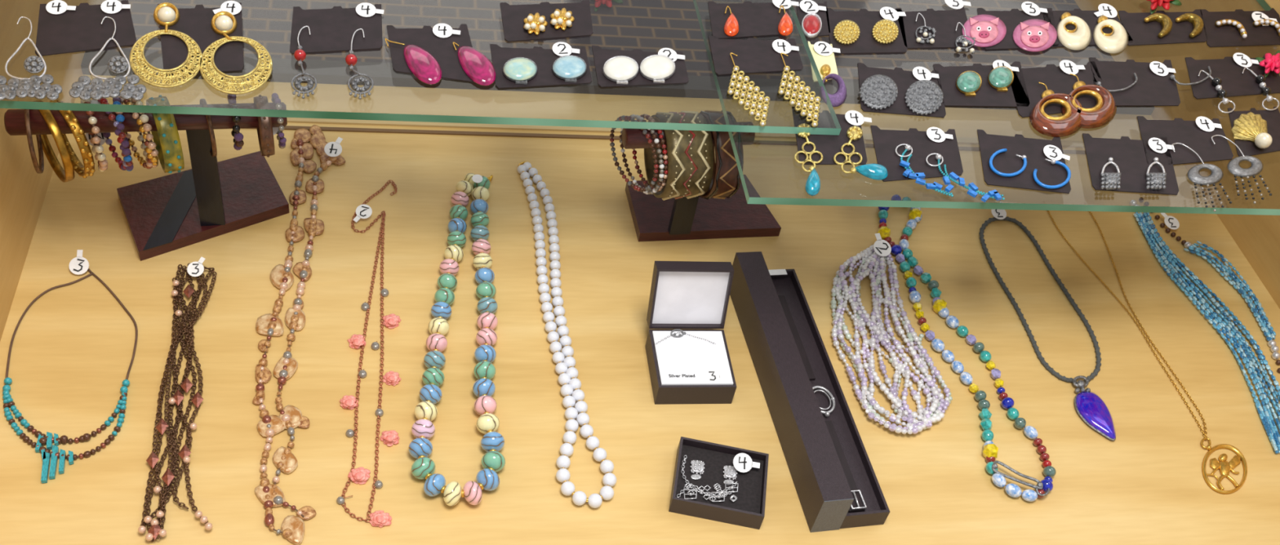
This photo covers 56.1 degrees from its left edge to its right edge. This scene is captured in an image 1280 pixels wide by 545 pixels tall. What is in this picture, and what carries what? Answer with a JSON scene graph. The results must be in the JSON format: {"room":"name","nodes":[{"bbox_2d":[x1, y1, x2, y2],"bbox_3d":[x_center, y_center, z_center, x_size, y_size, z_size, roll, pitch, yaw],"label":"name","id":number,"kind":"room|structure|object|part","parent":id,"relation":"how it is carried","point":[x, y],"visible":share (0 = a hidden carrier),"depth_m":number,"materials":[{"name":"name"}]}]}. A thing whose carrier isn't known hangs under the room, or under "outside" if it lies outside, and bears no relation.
{"room":"shop","nodes":[
{"label":"shop","id":0,"kind":"room"},
{"bbox_2d":[0,0,106,341],"bbox_3d":[-0.453,-0.185,0.827,0.020,0.340,0.895,0,46,-11],"label":"wall","id":1,"kind":"structure","parent":0,"point":[23,191],"depth_m":0.88,"materials":[{"name":"beige paint"}]},
{"bbox_2d":[93,0,1114,82],"bbox_3d":[0.176,-0.325,1.414,1.640,0.010,0.485,0,46,-11],"label":"woven mat","id":2,"kind":"object","parent":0,"point":[645,25],"visible":0.02,"depth_m":1.30,"materials":[{"name":"grey fabric"}]},
{"bbox_2d":[594,0,622,11],"bbox_3d":[-0.041,-0.315,1.344,0.038,0.012,0.061,-7,48,-18],"label":"flower","id":3,"kind":"object","parent":2,"relation":"on","point":[597,2],"visible":1,"depth_m":1.33,"materials":[{"name":"red plant"}]},
{"bbox_2d":[0,75,1279,544],"bbox_3d":[0.060,0.052,0.955,1.080,0.020,0.595,0,46,-11],"label":"shelf","id":4,"kind":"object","parent":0,"point":[72,352],"depth_m":0.92,"materials":[{"name":"brown wood"}]},
{"bbox_2d":[2,249,137,484],"bbox_3d":[-0.395,0.059,0.832,0.086,0.012,0.200,0,46,-11],"label":"necklace","id":5,"kind":"object","parent":4,"relation":"on","point":[78,265],"visible":1,"depth_m":0.80,"materials":[{"name":"teal stone"}]},
{"bbox_2d":[4,102,288,261],"bbox_3d":[-0.362,-0.081,0.897,0.182,0.124,0.096,-18,52,-26],"label":"stand","id":6,"kind":"object","parent":4,"relation":"on","point":[211,199],"visible":0.83,"depth_m":0.93,"materials":[{"name":"brown wood"}]},
{"bbox_2d":[24,109,44,173],"bbox_3d":[-0.425,-0.095,0.842,0.003,0.050,0.050,-8,48,-19],"label":"bangle","id":7,"kind":"object","parent":6,"relation":"hanging from","point":[39,169],"visible":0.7,"depth_m":0.82,"materials":[{"name":"brown wood"}]},
{"bbox_2d":[32,100,74,182],"bbox_3d":[-0.415,-0.093,0.848,0.006,0.060,0.060,-26,56,-32],"label":"bangle","id":8,"kind":"object","parent":6,"relation":"hanging from","point":[68,175],"visible":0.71,"depth_m":0.83,"materials":[{"name":"gold metal"}]},
{"bbox_2d":[49,98,95,178],"bbox_3d":[-0.403,-0.095,0.850,0.007,0.058,0.058,-29,57,-33],"label":"bracelet","id":9,"kind":"object","parent":6,"relation":"hanging from","point":[88,169],"visible":0.56,"depth_m":0.83,"materials":[{"name":"gold metal"}]},
{"bbox_2d":[80,98,107,171],"bbox_3d":[-0.384,-0.100,0.853,0.016,0.056,0.055,-18,52,-27],"label":"beaded bracelet","id":10,"kind":"object","parent":6,"relation":"on","point":[95,139],"visible":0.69,"depth_m":0.84,"materials":[{"name":"beige stone"}]},
{"bbox_3d":[-0.387,-0.099,0.851,0.002,0.052,0.052,-15,51,-25],"label":"elastic cord","id":11,"kind":"part","parent":10,"relation":"part of","materials":[{"name":"beige"}]},
{"bbox_2d":[97,97,127,170],"bbox_3d":[-0.376,-0.099,0.855,0.006,0.055,0.055,-23,54,-30],"label":"beaded bracelet","id":12,"kind":"object","parent":6,"relation":"hanging from","point":[111,117],"visible":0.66,"depth_m":0.85,"materials":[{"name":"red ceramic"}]},
{"bbox_3d":[-0.376,-0.099,0.855,0.002,0.052,0.052,-23,54,-30],"label":"elastic cord","id":13,"kind":"part","parent":12,"relation":"part of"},
{"bbox_2d":[112,94,133,171],"bbox_3d":[-0.369,-0.100,0.856,0.006,0.056,0.055,-11,49,-21],"label":"beaded bracelet","id":14,"kind":"object","parent":6,"relation":"hanging from","point":[120,118],"visible":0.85,"depth_m":0.84,"materials":[{"name":"blue glass"}]},
{"bbox_2d":[119,95,153,168],"bbox_3d":[-0.361,-0.100,0.858,0.006,0.054,0.055,-26,56,-32],"label":"beaded bracelet","id":15,"kind":"object","parent":6,"relation":"on","point":[148,164],"visible":0.73,"depth_m":0.85,"materials":[{"name":"gold metal"}]},
{"bbox_3d":[-0.361,-0.100,0.859,0.002,0.051,0.052,-26,56,-32],"label":"elastic cord","id":16,"kind":"part","parent":15,"relation":"part of","materials":[{"name":"beige"}]},
{"bbox_2d":[129,97,158,168],"bbox_3d":[-0.355,-0.101,0.859,0.007,0.053,0.053,-18,52,-26],"label":"beaded bracelet","id":17,"kind":"object","parent":6,"relation":"on","point":[147,127],"visible":0.59,"depth_m":0.84,"materials":[{"name":"beige stone"}]},
{"bbox_3d":[-0.355,-0.102,0.859,0.002,0.050,0.050,-18,52,-26],"label":"elastic cord","id":18,"kind":"part","parent":17,"relation":"part of","materials":[{"name":"beige"}]},
{"bbox_2d":[146,94,184,173],"bbox_3d":[-0.343,-0.100,0.866,0.013,0.057,0.057,-15,51,-25],"label":"bangle","id":19,"kind":"object","parent":6,"relation":"hanging from","point":[166,140],"visible":0.84,"depth_m":0.85,"materials":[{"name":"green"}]},
{"bbox_3d":[-0.325,-0.075,0.898,0.018,0.105,0.006,-4,47,-15],"label":"post","id":20,"kind":"part","parent":6,"relation":"part of","materials":[{"name":"brown wood"}]},
{"bbox_2d":[200,98,217,156],"bbox_3d":[-0.313,-0.105,0.870,0.003,0.042,0.042,-13,50,-23],"label":"bangle","id":21,"kind":"object","parent":6,"relation":"hanging from","point":[202,101],"visible":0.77,"depth_m":0.85,"materials":[{"name":"brown metal"}]},
{"bbox_2d":[226,93,244,150],"bbox_3d":[-0.294,-0.110,0.871,0.008,0.041,0.042,-9,48,-20],"label":"beaded bracelet","id":22,"kind":"object","parent":6,"relation":"on","point":[238,142],"visible":0.86,"depth_m":0.86,"materials":[{"name":"purple stone"}]},
{"bbox_2d":[253,94,278,157],"bbox_3d":[-0.273,-0.108,0.881,0.014,0.046,0.046,-8,48,-19],"label":"bangle","id":23,"kind":"object","parent":6,"relation":"hanging from","point":[265,131],"visible":0.93,"depth_m":0.86,"materials":[{"name":"brown wood"}]},
{"bbox_2d":[271,93,286,148],"bbox_3d":[-0.265,-0.111,0.880,0.006,0.041,0.040,-8,48,-19],"label":"beaded bracelet","id":24,"kind":"object","parent":6,"relation":"on","point":[275,99],"visible":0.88,"depth_m":0.87,"materials":[{"name":"multicoloured stone"}]},
{"bbox_2d":[137,257,217,542],"bbox_3d":[-0.317,0.077,0.829,0.044,0.014,0.244,-4,47,-15],"label":"necklace","id":25,"kind":"object","parent":4,"relation":"on","point":[196,269],"visible":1,"depth_m":0.82,"materials":[{"name":"brown metal"}]},
{"bbox_3d":[-0.323,0.081,0.830,0.018,0.003,0.241,0,46,-11],"label":"chain","id":26,"kind":"part","parent":25,"relation":"part of","materials":[{"name":"brown metal"}]},
{"bbox_3d":[-0.323,0.082,0.831,0.021,0.003,0.218,-1,46,-13],"label":"chain","id":27,"kind":"part","parent":25,"relation":"part of","materials":[{"name":"brown metal"}]},
{"bbox_3d":[-0.319,0.077,0.836,0.021,0.003,0.234,-3,47,-14],"label":"chain","id":28,"kind":"part","parent":25,"relation":"part of","materials":[{"name":"brown metal"}]},
{"bbox_3d":[-0.320,0.080,0.833,0.012,0.003,0.235,-1,46,-13],"label":"chain","id":29,"kind":"part","parent":25,"relation":"part of","materials":[{"name":"brown metal"}]},
{"bbox_3d":[-0.319,0.072,0.838,0.017,0.003,0.221,-3,47,-14],"label":"chain","id":30,"kind":"part","parent":25,"relation":"part of","materials":[{"name":"brown metal"}]},
{"bbox_3d":[-0.318,0.072,0.837,0.023,0.003,0.215,0,46,-11],"label":"chain","id":31,"kind":"part","parent":25,"relation":"part of","materials":[{"name":"brown metal"}]},
{"bbox_3d":[-0.308,0.079,0.834,0.016,0.003,0.231,-5,47,-16],"label":"chain","id":32,"kind":"part","parent":25,"relation":"part of","materials":[{"name":"brown metal"}]},
{"bbox_2d":[252,124,345,544],"bbox_3d":[-0.256,0.019,0.899,0.057,0.013,0.419,0,46,-11],"label":"necklace","id":33,"kind":"object","parent":4,"relation":"on","point":[292,528],"visible":1,"depth_m":0.88,"materials":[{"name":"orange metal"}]},
{"bbox_2d":[336,180,400,528],"bbox_3d":[-0.198,0.042,0.892,0.046,0.009,0.339,0,46,-11],"label":"necklace","id":34,"kind":"object","parent":4,"relation":"on","point":[360,476],"visible":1,"depth_m":0.86,"materials":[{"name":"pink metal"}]},
{"bbox_2d":[339,395,358,409],"bbox_3d":[-0.205,0.090,0.844,0.013,0.007,0.013,0,46,-11],"label":"fabric flower","id":35,"kind":"object","parent":34,"relation":"on","point":[349,402],"depth_m":0.84,"materials":[{"name":"pink fabric"}]},
{"bbox_2d":[346,333,365,349],"bbox_3d":[-0.209,0.049,0.883,0.014,0.007,0.015,0,46,-11],"label":"fabric flower","id":36,"kind":"object","parent":34,"relation":"on","point":[356,341],"depth_m":0.88,"materials":[{"name":"pink fabric"}]},
{"bbox_2d":[347,466,370,484],"bbox_3d":[-0.188,0.134,0.803,0.015,0.007,0.014,0,46,-11],"label":"fabric flower","id":37,"kind":"object","parent":34,"relation":"on","point":[360,476],"depth_m":0.80,"materials":[{"name":"pink fabric"}]},
{"bbox_2d":[369,510,391,528],"bbox_3d":[-0.169,0.159,0.783,0.015,0.007,0.013,0,46,-11],"label":"fabric flower","id":38,"kind":"object","parent":34,"relation":"on","point":[378,518],"depth_m":0.78,"materials":[{"name":"pink fabric"}]},
{"bbox_2d":[380,430,399,446],"bbox_3d":[-0.172,0.113,0.828,0.013,0.007,0.014,0,46,-11],"label":"fabric flower","id":39,"kind":"object","parent":34,"relation":"on","point":[391,437],"depth_m":0.83,"materials":[{"name":"pink fabric"}]},
{"bbox_2d":[382,371,400,386],"bbox_3d":[-0.179,0.074,0.864,0.013,0.007,0.013,18,45,6],"label":"fabric flower","id":40,"kind":"object","parent":34,"relation":"on","point":[390,378],"depth_m":0.86,"materials":[{"name":"pink fabric"}]},
{"bbox_2d":[382,313,400,328],"bbox_3d":[-0.186,0.035,0.901,0.014,0.007,0.015,0,46,-11],"label":"fabric flower","id":41,"kind":"object","parent":34,"relation":"on","point":[391,321],"depth_m":0.90,"materials":[{"name":"pink fabric"}]},
{"bbox_2d":[408,173,505,506],"bbox_3d":[-0.139,0.032,0.908,0.070,0.017,0.335,0,46,-11],"label":"necklace","id":42,"kind":"object","parent":4,"relation":"on","point":[420,448],"visible":1,"depth_m":0.88,"materials":[{"name":"multicoloured ceramic"}]},
{"bbox_2d":[517,161,617,508],"bbox_3d":[-0.065,0.030,0.930,0.042,0.010,0.357,-2,46,-13],"label":"necklace","id":43,"kind":"object","parent":4,"relation":"on","point":[564,367],"visible":1,"depth_m":0.90,"materials":[{"name":"white ceramic"}]},
{"bbox_2d":[644,261,736,404],"bbox_3d":[0.040,0.044,0.894,0.059,0.072,0.081,0,46,-11],"label":"jewelry box","id":44,"kind":"object","parent":4,"relation":"on","point":[686,366],"visible":1,"depth_m":0.90,"materials":[{"name":"black"}]},
{"bbox_2d":[670,328,685,337],"bbox_3d":[0.029,0.046,0.909,0.012,0.002,0.008,0,46,-11],"label":"pendant","id":45,"kind":"object","parent":44,"relation":"on","point":[673,333],"depth_m":0.91,"materials":[{"name":"silver metal"}]},
{"bbox_3d":[0.033,0.050,0.908,0.047,0.002,0.013,0,46,-11],"label":"pendant chain","id":46,"kind":"part","parent":44,"relation":"part of","materials":[{"name":"silver metal"}]},
{"bbox_3d":[0.038,0.017,0.907,0.059,0.054,0.025,0,46,-11],"label":"lid","id":47,"kind":"part","parent":44,"relation":"part of","materials":[{"name":"white fabric"}]},
{"bbox_2d":[652,331,733,386],"bbox_3d":[0.038,0.070,0.903,0.054,0.019,0.052,0,46,-11],"label":"cushion","id":48,"kind":"object","parent":44,"relation":"on","point":[679,358],"depth_m":0.89,"materials":[{"name":"white paper"}]},
{"bbox_2d":[622,121,781,241],"bbox_3d":[0.047,-0.091,0.992,0.154,0.124,0.076,-4,47,-16],"label":"stand","id":49,"kind":"object","parent":4,"relation":"on","point":[654,219],"visible":0.72,"depth_m":1.02,"materials":[{"name":"brown wood"}]},
{"bbox_2d":[609,115,658,191],"bbox_3d":[-0.005,-0.092,0.931,0.005,0.061,0.062,-22,54,-30],"label":"beaded bracelet","id":50,"kind":"object","parent":49,"relation":"hanging from","point":[623,117],"visible":0.91,"depth_m":0.93,"materials":[{"name":"brown stone"}]},
{"bbox_2d":[619,114,664,194],"bbox_3d":[0.001,-0.092,0.933,0.004,0.064,0.064,-17,52,-26],"label":"beaded bracelet","id":51,"kind":"object","parent":49,"relation":"hanging from","point":[638,117],"visible":0.85,"depth_m":0.92,"materials":[{"name":"red glass"}]},
{"bbox_3d":[0.001,-0.092,0.933,0.001,0.061,0.061,-17,52,-26],"label":"elastic cord","id":52,"kind":"part","parent":51,"relation":"part of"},
{"bbox_2d":[631,114,667,192],"bbox_3d":[0.007,-0.093,0.934,0.004,0.061,0.062,-12,50,-23],"label":"beaded bracelet","id":53,"kind":"object","parent":49,"relation":"hanging from","point":[646,117],"visible":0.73,"depth_m":0.92,"materials":[{"name":"red glass"}]},
{"bbox_3d":[0.007,-0.093,0.934,0.001,0.059,0.059,-13,50,-23],"label":"elastic cord","id":54,"kind":"part","parent":53,"relation":"part of","materials":[{"name":"red"}]},
{"bbox_2d":[644,111,713,200],"bbox_3d":[0.030,-0.092,0.942,0.036,0.069,0.069,-5,47,-16],"label":"bracelet","id":55,"kind":"object","parent":49,"relation":"on","point":[690,153],"visible":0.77,"depth_m":0.92,"materials":[{"name":"brown metal"}]},
{"bbox_3d":[0.040,-0.071,0.969,0.018,0.105,0.006,-4,47,-15],"label":"post","id":56,"kind":"part","parent":49,"relation":"part of","materials":[{"name":"brown wood"}]},
{"bbox_2d":[699,110,743,199],"bbox_3d":[0.059,-0.093,0.951,0.022,0.071,0.070,-5,47,-16],"label":"bracelet","id":57,"kind":"object","parent":49,"relation":"attached to","point":[726,181],"visible":0.6,"depth_m":0.92,"materials":[{"name":"brown wood"}]},
{"bbox_2d":[668,436,768,529],"bbox_3d":[0.056,0.145,0.835,0.063,0.019,0.053,11,45,-1],"label":"jewelry box","id":58,"kind":"object","parent":4,"relation":"on","point":[713,482],"visible":1,"depth_m":0.83,"materials":[{"name":"black cardboard"}]},
{"bbox_3d":[0.048,0.145,0.830,0.042,0.004,0.037,12,45,0],"label":"silver chain","id":59,"kind":"part","parent":58,"relation":"part of","materials":[{"name":"silver metal"}]},
{"bbox_2d":[729,251,889,533],"bbox_3d":[0.124,0.081,0.899,0.055,0.038,0.235,-2,47,-14],"label":"box","id":60,"kind":"object","parent":4,"relation":"on","point":[836,483],"visible":0.99,"depth_m":0.88,"materials":[{"name":"black cardboard"}]},
{"bbox_2d":[770,269,889,528],"bbox_3d":[0.133,0.088,0.910,0.033,0.016,0.235,-2,47,-14],"label":"tray","id":61,"kind":"object","parent":60,"relation":"on","point":[868,507],"depth_m":0.87,"materials":[{"name":"black cardboard"}]},
{"bbox_3d":[0.130,0.165,0.818,0.021,0.038,0.003,-2,47,-14],"label":"lid","id":62,"kind":"part","parent":60,"relation":"part of","materials":[{"name":"black cardboard"}]},
{"bbox_2d":[830,233,952,434],"bbox_3d":[0.192,0.045,0.963,0.081,0.017,0.203,-1,46,-13],"label":"necklace","id":63,"kind":"object","parent":4,"relation":"on","point":[877,255],"visible":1,"depth_m":0.95,"materials":[{"name":"white glass"}]},
{"bbox_2d":[877,194,1056,502],"bbox_3d":[0.257,0.047,0.978,0.056,0.013,0.326,-2,47,-14],"label":"necklace","id":64,"kind":"object","parent":4,"relation":"on","point":[990,451],"visible":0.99,"depth_m":0.95,"materials":[{"name":"multicoloured glass"}]},
{"bbox_2d":[978,201,1115,440],"bbox_3d":[0.345,0.033,1.012,0.067,0.009,0.263,0,46,-11],"label":"necklace","id":65,"kind":"object","parent":4,"relation":"on","point":[1091,409],"visible":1,"depth_m":0.97,"materials":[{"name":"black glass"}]},
{"bbox_3d":[0.342,0.019,1.029,0.063,0.004,0.194,-2,46,-13],"label":"cord","id":66,"kind":"part","parent":65,"relation":"part of","materials":[{"name":"grey metal"}]},
{"bbox_2d":[1072,375,1115,440],"bbox_3d":[0.356,0.105,0.943,0.028,0.008,0.063,0,46,-11],"label":"pendant","id":67,"kind":"object","parent":65,"relation":"attached to","point":[1091,409],"depth_m":0.94,"materials":[{"name":"purple stone"}]},
{"bbox_2d":[1042,201,1247,494],"bbox_3d":[0.425,0.049,1.017,0.046,0.005,0.326,-1,46,-13],"label":"necklace","id":68,"kind":"object","parent":4,"relation":"on","point":[1224,468],"visible":0.97,"depth_m":0.93,"materials":[{"name":"gold metal"}]},
{"bbox_3d":[0.416,0.033,1.032,0.046,0.002,0.276,0,46,-11],"label":"chain","id":69,"kind":"part","parent":68,"relation":"part of","materials":[{"name":"gold metal"}]},
{"bbox_2d":[1129,197,1279,454],"bbox_3d":[0.515,0.035,1.045,0.079,0.010,0.299,0,46,-11],"label":"necklace","id":70,"kind":"object","parent":4,"relation":"on","point":[1153,239],"visible":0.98,"depth_m":1.05,"materials":[{"name":"blue plastic"}]},
{"bbox_2d":[1074,0,1279,308],"bbox_3d":[0.586,-0.176,1.033,0.020,0.340,0.895,0,46,-11],"label":"wall","id":71,"kind":"structure","parent":0,"point":[1257,237],"depth_m":1.13,"materials":[{"name":"brown wood"}]},
{"bbox_2d":[80,50,1155,115],"bbox_3d":[0.020,-0.170,1.165,1.040,0.040,0.022,0,46,-11],"label":"trim","id":72,"kind":"structure","parent":71,"relation":"attached to","point":[325,72],"depth_m":1.11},
{"bbox_2d":[240,125,1085,154],"bbox_3d":[0.031,-0.122,1.106,1.040,0.002,0.004,0,46,-11],"label":"trim","id":73,"kind":"structure","parent":71,"relation":"attached to","point":[286,127],"depth_m":1.07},
{"bbox_2d":[287,117,1084,147],"bbox_3d":[0.030,-0.131,1.114,1.040,0.002,0.008,0,46,-11],"label":"trim","id":74,"kind":"structure","parent":71,"relation":"attached to","point":[867,137],"depth_m":1.08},
{"bbox_2d":[693,0,1279,215],"bbox_3d":[0.297,-0.262,1.050,0.540,0.006,0.604,0,46,-11],"label":"glass shelf","id":75,"kind":"object","parent":71,"relation":"attached to","point":[771,201],"visible":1,"depth_m":0.83,"materials":[{"name":"glass"}]},
{"bbox_2d":[0,0,841,135],"bbox_3d":[-0.176,-0.295,0.975,0.577,0.006,0.537,0,46,-11],"label":"glass shelf","id":76,"kind":"object","parent":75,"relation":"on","point":[3,104],"visible":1,"depth_m":0.79,"materials":[{"name":"glass"}]},
{"bbox_2d":[0,0,146,100],"bbox_3d":[-0.365,-0.147,0.781,0.094,0.006,0.117,0,46,-11],"label":"earring","id":77,"kind":"object","parent":76,"relation":"on","point":[62,28],"visible":1,"depth_m":0.78,"materials":[{"name":"silver metal"}]},
{"bbox_2d":[128,0,272,94],"bbox_3d":[-0.291,-0.155,0.801,0.090,0.012,0.105,0,46,-11],"label":"earring","id":78,"kind":"object","parent":76,"relation":"on","point":[202,40],"visible":1,"depth_m":0.80,"materials":[{"name":"gold metal"}]},
{"bbox_2d":[289,2,383,99],"bbox_3d":[-0.208,-0.156,0.820,0.063,0.008,0.114,0,46,-11],"label":"earring","id":79,"kind":"object","parent":76,"relation":"on","point":[337,28],"visible":1,"depth_m":0.83,"materials":[{"name":"silver metal"}]},
{"bbox_2d":[384,23,496,85],"bbox_3d":[-0.139,-0.155,0.835,0.076,0.006,0.073,0,46,-11],"label":"earring","id":80,"kind":"object","parent":76,"relation":"on","point":[431,55],"visible":1,"depth_m":0.83,"materials":[{"name":"pink plastic"}]},
{"bbox_2d":[489,41,591,88],"bbox_3d":[-0.069,-0.147,0.841,0.070,0.008,0.052,0,46,-11],"label":"earring","id":81,"kind":"object","parent":76,"relation":"on","point":[562,64],"visible":1,"depth_m":0.84,"materials":[{"name":"teal stone"}]},
{"bbox_2d":[499,0,592,41],"bbox_3d":[-0.067,-0.189,0.882,0.074,0.008,0.048,-6,47,-17],"label":"earring","id":82,"kind":"object","parent":76,"relation":"on","point":[543,20],"visible":1,"depth_m":0.88,"materials":[{"name":"gold metal"}]},
{"bbox_2d":[591,45,688,87],"bbox_3d":[0.002,-0.149,0.858,0.068,0.008,0.048,0,46,-11],"label":"earring","id":83,"kind":"object","parent":76,"relation":"on","point":[614,68],"visible":1,"depth_m":0.85,"materials":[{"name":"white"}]},
{"bbox_2d":[707,0,799,39],"bbox_3d":[0.089,-0.199,0.926,0.084,0.006,0.050,-5,47,-16],"label":"earring","id":84,"kind":"object","parent":76,"relation":"on","point":[747,19],"visible":1,"depth_m":0.92,"materials":[{"name":"orange glass"}]},
{"bbox_2d":[708,35,821,127],"bbox_3d":[0.092,-0.140,0.870,0.076,0.004,0.109,0,46,-11],"label":"earring","id":85,"kind":"object","parent":76,"relation":"on","point":[735,57],"visible":1,"depth_m":0.88,"materials":[{"name":"gold metal"}]},
{"bbox_2d":[795,0,830,37],"bbox_3d":[0.138,-0.203,0.951,0.026,0.005,0.057,7,45,-5],"label":"earring","id":86,"kind":"object","parent":75,"relation":"on","point":[811,15],"visible":1,"depth_m":0.95,"materials":[{"name":"red stone"}]},
{"bbox_2d":[808,41,846,106],"bbox_3d":[0.141,-0.150,0.900,0.025,0.005,0.081,6,45,-5],"label":"earring","id":87,"kind":"object","parent":75,"relation":"on","point":[822,52],"visible":1,"depth_m":0.90,"materials":[{"name":"purple plastic"}]},
{"bbox_2d":[791,106,888,195],"bbox_3d":[0.138,-0.087,0.836,0.068,0.007,0.096,0,46,-11],"label":"earring","id":88,"kind":"object","parent":75,"relation":"on","point":[848,148],"visible":1,"depth_m":0.84,"materials":[{"name":"gold metal"}]},
{"bbox_2d":[826,6,907,53],"bbox_3d":[0.181,-0.194,0.951,0.076,0.005,0.068,0,46,-11],"label":"earring","id":89,"kind":"object","parent":75,"relation":"on","point":[864,31],"visible":1,"depth_m":0.95,"materials":[{"name":"gold metal"}]},
{"bbox_2d":[857,62,946,117],"bbox_3d":[0.197,-0.138,0.900,0.071,0.005,0.061,5,45,-7],"label":"earring","id":90,"kind":"object","parent":75,"relation":"on","point":[917,91],"visible":1,"depth_m":0.90,"materials":[{"name":"silver metal"}]},
{"bbox_2d":[895,0,975,53],"bbox_3d":[0.242,-0.203,0.974,0.068,0.005,0.082,6,45,-6],"label":"earring","id":91,"kind":"object","parent":75,"relation":"on","point":[930,28],"visible":1,"depth_m":0.97,"materials":[{"name":"silver metal"}]},
{"bbox_2d":[870,125,1004,202],"bbox_3d":[0.205,-0.078,0.842,0.085,0.005,0.082,0,46,-11],"label":"earring","id":92,"kind":"object","parent":75,"relation":"on","point":[912,153],"visible":1,"depth_m":0.84,"materials":[{"name":"blue plastic"}]},
{"bbox_2d":[933,59,1029,106],"bbox_3d":[0.265,-0.148,0.922,0.085,0.008,0.061,0,46,-11],"label":"earring","id":93,"kind":"object","parent":75,"relation":"on","point":[977,85],"visible":1,"depth_m":0.92,"materials":[{"name":"green stone"}]},
{"bbox_2d":[961,1,1059,52],"bbox_3d":[0.306,-0.203,0.986,0.098,0.005,0.068,0,46,-11],"label":"earring","id":94,"kind":"object","parent":75,"relation":"on","point":[1027,29],"visible":1,"depth_m":0.98,"materials":[{"name":"pink plastic"}]},
{"bbox_2d":[977,128,1071,193],"bbox_3d":[0.277,-0.082,0.861,0.072,0.004,0.063,5,45,-6],"label":"earring","id":95,"kind":"object","parent":75,"relation":"on","point":[1017,162],"visible":1,"depth_m":0.86,"materials":[{"name":"blue metal"}]},
{"bbox_3d":[0.274,-0.084,0.862,0.008,0.004,0.004,28,47,16],"label":"silver post","id":96,"kind":"part","parent":95,"relation":"part of","materials":[{"name":"silver metal"}]},
{"bbox_3d":[0.295,-0.081,0.863,0.008,0.004,0.004,28,47,16],"label":"silver post","id":97,"kind":"part","parent":95,"relation":"part of","materials":[{"name":"silver metal"}]},
{"bbox_2d":[1011,59,1116,137],"bbox_3d":[0.328,-0.137,0.925,0.094,0.007,0.099,0,46,-11],"label":"earring","id":98,"kind":"object","parent":75,"relation":"on","point":[1068,89],"visible":1,"depth_m":0.92,"materials":[{"name":"brown plastic"}]},
{"bbox_2d":[1042,3,1133,53],"bbox_3d":[0.371,-0.205,1.002,0.082,0.005,0.069,0,46,-11],"label":"earring","id":99,"kind":"object","parent":75,"relation":"on","point":[1077,28],"visible":1,"depth_m":1.00,"materials":[{"name":"white plastic"}]},
{"bbox_2d":[1082,133,1178,195],"bbox_3d":[0.361,-0.082,0.877,0.086,0.007,0.066,0,46,-11],"label":"earring","id":100,"kind":"object","parent":75,"relation":"on","point":[1115,165],"visible":1,"depth_m":0.87,"materials":[{"name":"silver metal"}]},
{"bbox_3d":[0.338,-0.076,0.868,0.017,0.004,0.019,0,46,-11],"label":"basket handle","id":101,"kind":"part","parent":100,"relation":"part of","materials":[{"name":"silver metal"}]},
{"bbox_3d":[0.377,-0.076,0.875,0.013,0.004,0.025,25,46,13],"label":"basket handle","id":102,"kind":"part","parent":100,"relation":"part of","materials":[{"name":"silver metal"}]},
{"bbox_2d":[1088,57,1211,106],"bbox_3d":[0.410,-0.153,0.959,0.123,0.005,0.065,0,46,-11],"label":"earring","id":103,"kind":"object","parent":75,"relation":"on","point":[1131,82],"visible":1,"depth_m":0.96,"materials":[{"name":"silver metal"}]},
{"bbox_2d":[1118,8,1207,45],"bbox_3d":[0.449,-0.212,1.023,0.105,0.009,0.050,-4,47,-16],"label":"earring","id":104,"kind":"object","parent":75,"relation":"on","point":[1160,27],"visible":1,"depth_m":1.02,"materials":[{"name":"gold metal"}]},
{"bbox_2d":[1146,0,1182,13],"bbox_3d":[0.462,-0.246,1.056,0.068,0.012,0.037,-21,53,-29],"label":"flower","id":105,"kind":"object","parent":75,"relation":"on","point":[1165,4],"visible":1,"depth_m":1.04,"materials":[{"name":"red plastic"}]},
{"bbox_2d":[1137,115,1271,212],"bbox_3d":[0.421,-0.082,0.892,0.098,0.004,0.109,0,46,-11],"label":"earring","id":106,"kind":"object","parent":75,"relation":"on","point":[1202,140],"visible":1,"depth_m":0.90,"materials":[{"name":"silver metal"}]},
{"bbox_2d":[1185,53,1279,113],"bbox_3d":[0.490,-0.157,0.977,0.104,0.008,0.085,0,46,-11],"label":"earring","id":107,"kind":"object","parent":75,"relation":"on","point":[1237,75],"visible":1,"depth_m":0.98,"materials":[{"name":"silver metal"}]},
{"bbox_2d":[1255,50,1279,77],"bbox_3d":[0.530,-0.179,1.000,0.053,0.012,0.025,-26,56,-32],"label":"flower","id":108,"kind":"object","parent":107,"relation":"on","point":[1272,63],"visible":1,"depth_m":0.99,"materials":[{"name":"pink plant"}]},
{"bbox_2d":[1200,8,1279,47],"bbox_3d":[0.527,-0.217,1.043,0.109,0.008,0.054,-5,47,-16],"label":"earring","id":109,"kind":"object","parent":75,"relation":"on","point":[1238,28],"visible":1,"depth_m":1.04,"materials":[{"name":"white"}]},
{"bbox_2d":[1227,106,1279,156],"bbox_3d":[0.482,-0.115,0.929,0.050,0.014,0.081,12,45,0],"label":"earring","id":110,"kind":"object","parent":75,"relation":"on","point":[1255,132],"visible":1,"depth_m":0.93,"materials":[{"name":"gold metal"}]}
]}

